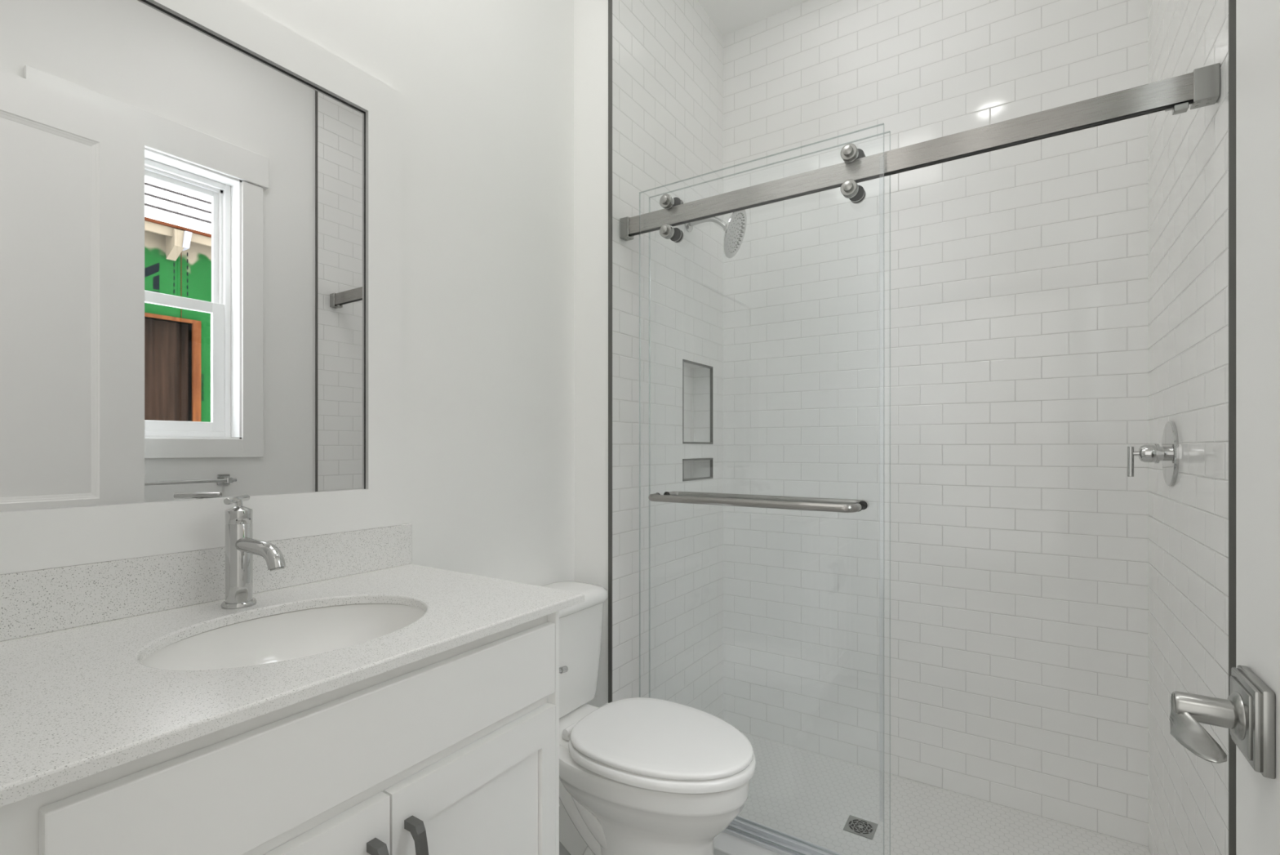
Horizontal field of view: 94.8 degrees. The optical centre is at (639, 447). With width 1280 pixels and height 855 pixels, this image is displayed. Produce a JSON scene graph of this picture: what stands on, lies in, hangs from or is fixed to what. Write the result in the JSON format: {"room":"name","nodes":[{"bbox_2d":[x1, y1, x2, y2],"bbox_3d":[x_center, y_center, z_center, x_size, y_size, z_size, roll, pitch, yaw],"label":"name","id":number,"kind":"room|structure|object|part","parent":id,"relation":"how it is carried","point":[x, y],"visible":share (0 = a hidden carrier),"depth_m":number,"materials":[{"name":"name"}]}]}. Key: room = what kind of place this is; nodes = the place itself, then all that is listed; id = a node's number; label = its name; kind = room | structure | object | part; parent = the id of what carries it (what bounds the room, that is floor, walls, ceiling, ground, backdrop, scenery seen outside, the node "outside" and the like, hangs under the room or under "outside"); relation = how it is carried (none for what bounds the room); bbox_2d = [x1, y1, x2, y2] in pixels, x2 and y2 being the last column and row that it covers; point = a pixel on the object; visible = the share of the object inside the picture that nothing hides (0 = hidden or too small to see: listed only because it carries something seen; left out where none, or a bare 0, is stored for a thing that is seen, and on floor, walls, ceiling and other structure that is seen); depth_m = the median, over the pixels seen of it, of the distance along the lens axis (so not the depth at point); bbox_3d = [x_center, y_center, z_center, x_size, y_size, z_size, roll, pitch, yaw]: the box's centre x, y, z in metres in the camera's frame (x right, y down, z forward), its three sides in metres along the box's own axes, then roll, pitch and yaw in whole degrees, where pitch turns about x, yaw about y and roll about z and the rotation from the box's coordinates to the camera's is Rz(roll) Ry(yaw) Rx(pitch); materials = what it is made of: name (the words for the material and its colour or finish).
{"room":"bathroom","nodes":[
{"label":"bathroom","id":0,"kind":"room"},
{"bbox_2d":[240,0,573,586],"bbox_3d":[-1.058,-0.296,0.819,0.100,3.087,2.916,0,0,33],"label":"wall","id":1,"kind":"structure","parent":0,"point":[486,86],"depth_m":1.66,"materials":[{"name":"white paint"}]},
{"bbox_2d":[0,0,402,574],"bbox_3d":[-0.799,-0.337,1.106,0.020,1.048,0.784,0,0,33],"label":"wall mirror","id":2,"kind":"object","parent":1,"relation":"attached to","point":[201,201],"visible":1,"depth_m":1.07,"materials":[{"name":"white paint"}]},
{"bbox_2d":[0,523,411,641],"bbox_3d":[-0.805,0.237,1.098,0.020,0.099,0.858,0,0,33],"label":"backsplash","id":3,"kind":"structure","parent":1,"relation":"attached to","point":[42,601],"depth_m":1.03,"materials":[{"name":"white stone"}]},
{"bbox_2d":[559,840,570,854],"bbox_3d":[-0.387,1.232,0.346,1.742,0.120,2.856,0,0,33],"label":"floor","id":4,"kind":"structure","parent":0,"point":[562,850],"depth_m":1.71,"materials":[{"name":"tile"}]},
{"bbox_2d":[0,610,559,854],"bbox_3d":[-0.583,0.737,0.914,0.588,0.870,0.792,0,0,33],"label":"vanity cabinet","id":5,"kind":"object","parent":4,"relation":"on","point":[455,750],"visible":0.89,"depth_m":0.78,"materials":[{"name":"white paint"}]},
{"bbox_2d":[0,523,584,806],"bbox_3d":[-0.578,0.245,0.950,0.562,0.115,0.858,0,0,33],"label":"countertop","id":6,"kind":"structure","parent":5,"relation":"on","point":[78,700],"depth_m":0.88,"materials":[{"name":"white stone"}]},
{"bbox_2d":[221,494,285,608],"bbox_3d":[-0.680,0.187,1.033,0.182,0.198,0.063,0,0,33],"label":"faucet","id":7,"kind":"object","parent":6,"relation":"on","point":[241,545],"visible":1,"depth_m":1.05,"materials":[{"name":"silver metal"}]},
{"bbox_3d":[-0.729,0.099,1.065,0.014,0.021,0.080,0,0,-13],"label":"handle","id":8,"kind":"part","parent":7,"relation":"part of","materials":[{"name":"silver metal"}]},
{"bbox_3d":[-0.661,0.184,1.024,0.140,0.048,0.026,0,0,33],"label":"spout","id":9,"kind":"part","parent":7,"relation":"part of","materials":[{"name":"silver metal"}]},
{"bbox_2d":[141,603,425,670],"bbox_3d":[-0.548,0.376,0.952,0.354,0.146,0.441,0,0,33],"label":"sink","id":10,"kind":"object","parent":6,"relation":"in","point":[293,634],"visible":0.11,"depth_m":1.08,"materials":[{"name":"white ceramic"}]},
{"bbox_3d":[-0.446,0.771,0.673,0.019,0.582,0.342,0,0,33],"label":"door","id":11,"kind":"part","parent":5,"relation":"part of","materials":[{"name":"white paint"}]},
{"bbox_3d":[-0.344,0.589,0.777,0.038,0.128,0.013,0,0,33],"label":"handle","id":12,"kind":"part","parent":5,"relation":"part of","materials":[{"name":"grey metal"}]},
{"bbox_3d":[-0.313,0.589,0.824,0.038,0.128,0.013,0,0,33],"label":"handle","id":13,"kind":"part","parent":5,"relation":"part of","materials":[{"name":"grey metal"}]},
{"bbox_3d":[-0.258,0.771,0.961,0.019,0.582,0.339,0,0,33],"label":"door","id":14,"kind":"part","parent":5,"relation":"part of","materials":[{"name":"white paint"}]},
{"bbox_2d":[542,580,755,854],"bbox_3d":[-0.051,0.801,1.571,0.745,0.742,0.420,0,0,33],"label":"toilet","id":15,"kind":"object","parent":4,"relation":"on","point":[638,775],"visible":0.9,"depth_m":1.43,"materials":[{"name":"white ceramic"}]},
{"bbox_3d":[-0.244,0.587,1.566,0.123,0.051,0.031,0,0,-43],"label":"flush lever","id":16,"kind":"part","parent":15,"relation":"part of","materials":[{"name":"silver metal"}]},
{"bbox_3d":[-0.276,0.451,1.718,0.209,0.042,0.420,0,0,33],"label":"tank lid","id":17,"kind":"part","parent":15,"relation":"part of","materials":[{"name":"white ceramic"}]},
{"bbox_3d":[-0.279,0.623,1.720,0.194,0.301,0.400,0,0,33],"label":"tank","id":18,"kind":"part","parent":15,"relation":"part of","materials":[{"name":"white ceramic"}]},
{"bbox_3d":[0.061,0.760,1.498,0.476,0.028,0.370,0,0,33],"label":"seat","id":19,"kind":"part","parent":15,"relation":"part of","materials":[{"name":"white plastic"}]},
{"bbox_3d":[0.060,0.736,1.498,0.466,0.021,0.362,0,0,33],"label":"lid","id":20,"kind":"part","parent":15,"relation":"part of","materials":[{"name":"white plastic"}]},
{"bbox_2d":[573,0,608,706],"bbox_3d":[-0.124,-0.296,2.025,0.148,3.087,0.143,0,0,33],"label":"wall","id":21,"kind":"structure","parent":0,"point":[590,16],"depth_m":1.97,"materials":[{"name":"white paint"}]},
{"bbox_2d":[608,0,612,702],"bbox_3d":[-0.097,-0.356,1.918,0.014,2.967,0.005,0,0,33],"label":"trim","id":22,"kind":"structure","parent":21,"relation":"attached to","point":[610,2],"depth_m":1.92,"materials":[{"name":"grey metal"}]},
{"bbox_2d":[612,0,723,719],"bbox_3d":[0.136,-0.296,2.276,0.012,3.087,0.854,0,0,33],"label":"wall","id":23,"kind":"structure","parent":0,"point":[668,55],"depth_m":2.18,"materials":[{"name":"tile"}]},
{"bbox_2d":[682,359,712,444],"bbox_3d":[0.199,-0.182,2.454,0.104,0.353,0.286,0,0,33],"label":"shower niche","id":24,"kind":"object","parent":23,"relation":"attached to","point":[697,378],"visible":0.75,"depth_m":2.55,"materials":[{"name":"tile"}]},
{"bbox_2d":[682,457,712,480],"bbox_3d":[0.199,0.088,2.454,0.104,0.108,0.286,0,0,33],"label":"shower niche","id":25,"kind":"object","parent":23,"relation":"attached to","point":[695,468],"visible":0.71,"depth_m":2.55,"materials":[{"name":"tile"}]},
{"bbox_2d":[684,209,746,257],"bbox_3d":[0.294,-0.826,2.288,0.241,0.193,0.187,0,0,33],"label":"shower","id":26,"kind":"object","parent":23,"relation":"attached to","point":[735,229],"visible":0.94,"depth_m":2.25,"materials":[{"name":"silver metal"}]},
{"bbox_3d":[0.268,-0.874,2.305,0.169,0.067,0.021,0,0,33],"label":"arm","id":27,"kind":"part","parent":26,"relation":"part of","materials":[{"name":"silver metal"}]},
{"bbox_2d":[697,0,808,35],"bbox_3d":[-0.080,-1.890,0.743,1.822,0.100,3.857,0,0,33],"label":"ceiling","id":28,"kind":"structure","parent":0,"point":[729,16],"depth_m":2.47,"materials":[{"name":"white paint"}]},
{"bbox_2d":[723,0,1148,846],"bbox_3d":[1.008,-0.272,2.276,1.650,3.137,0.100,0,0,33],"label":"wall","id":29,"kind":"structure","parent":0,"point":[1020,273],"depth_m":2.14,"materials":[{"name":"tile"}]},
{"bbox_2d":[737,731,1151,854],"bbox_3d":[0.760,1.272,1.896,1.450,0.050,0.807,0,0,33],"label":"floor","id":30,"kind":"structure","parent":0,"point":[810,796],"depth_m":2.00,"materials":[{"name":"white tile"}]},
{"bbox_2d":[714,831,781,854],"bbox_3d":[0.531,1.212,1.544,1.450,0.170,0.154,0,0,33],"label":"curb","id":31,"kind":"object","parent":30,"relation":"on","point":[725,843],"depth_m":1.66,"materials":[{"name":"white stone"}]},
{"bbox_2d":[722,815,843,854],"bbox_3d":[0.549,1.119,1.572,1.448,0.016,0.078,0,0,33],"label":"track","id":32,"kind":"object","parent":31,"relation":"on","point":[737,824],"visible":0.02,"depth_m":1.68,"materials":[{"name":"silver metal"}]},
{"bbox_2d":[843,814,877,839],"bbox_3d":[0.726,1.269,1.934,0.090,0.046,0.090,0,0,33],"label":"floor drain","id":33,"kind":"object","parent":30,"relation":"in","point":[855,824],"visible":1,"depth_m":1.93,"materials":[{"name":"grey metal"}]},
{"bbox_2d":[1148,0,1228,854],"bbox_3d":[1.355,-0.296,1.470,0.012,3.087,0.870,0,0,33],"label":"wall","id":34,"kind":"structure","parent":0,"point":[1188,151],"depth_m":1.38,"materials":[{"name":"tile"}]},
{"bbox_2d":[620,62,1220,240],"bbox_3d":[0.549,-0.725,1.572,1.449,0.072,0.035,0,0,33],"label":"shower rail","id":35,"kind":"object","parent":34,"relation":"attached to","point":[1199,88],"visible":0.98,"depth_m":1.41,"materials":[{"name":"silver metal"}]},
{"bbox_2d":[663,131,890,854],"bbox_3d":[0.356,0.145,1.755,0.742,1.936,0.078,0,0,33],"label":"glass shower door","id":36,"kind":"structure","parent":35,"relation":"hanging from","point":[678,235],"depth_m":1.66,"materials":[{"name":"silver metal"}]},
{"bbox_2d":[663,491,867,509],"bbox_3d":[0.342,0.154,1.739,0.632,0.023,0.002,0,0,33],"label":"door handle","id":37,"kind":"object","parent":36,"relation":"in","point":[864,504],"depth_m":1.57,"materials":[{"name":"grey metal"}]},
{"bbox_3d":[0.341,0.145,1.733,0.742,1.936,0.008,0,0,33],"label":"pane","id":38,"kind":"part","parent":36,"relation":"part of","materials":[{"name":"clear glass"}]},
{"bbox_2d":[1127,421,1179,485],"bbox_3d":[1.358,0.016,1.568,0.091,0.171,0.171,0,0,33],"label":"shower valve","id":39,"kind":"object","parent":34,"relation":"attached to","point":[1168,453],"visible":1,"depth_m":1.54,"materials":[{"name":"silver metal"}]},
{"bbox_3d":[1.325,0.038,1.589,0.014,0.082,0.014,0,0,33],"label":"lever","id":40,"kind":"part","parent":39,"relation":"part of","materials":[{"name":"silver metal"}]},
{"bbox_2d":[1228,0,1235,854],"bbox_3d":[1.117,-0.356,1.107,0.014,2.967,0.005,0,0,33],"label":"trim","id":41,"kind":"structure","parent":34,"relation":"attached to","point":[1232,3],"depth_m":1.11,"materials":[{"name":"grey metal"}]},
{"bbox_3d":[-0.402,-0.334,0.250,1.622,3.012,0.120,0,0,33],"label":"wall","id":42,"kind":"structure","parent":0,"visible":0},
{"bbox_2d":[1169,0,1279,854],"bbox_3d":[0.376,-0.021,0.276,0.101,2.369,0.773,0,0,33],"label":"door","id":43,"kind":"structure","parent":42,"relation":"in","point":[1251,712],"depth_m":0.53,"materials":[{"name":"white paint"}]},
{"bbox_3d":[0.509,0.244,0.526,0.051,0.042,0.101,0,0,33],"label":"lever handle","id":44,"kind":"part","parent":43,"relation":"part of","materials":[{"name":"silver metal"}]}
]}

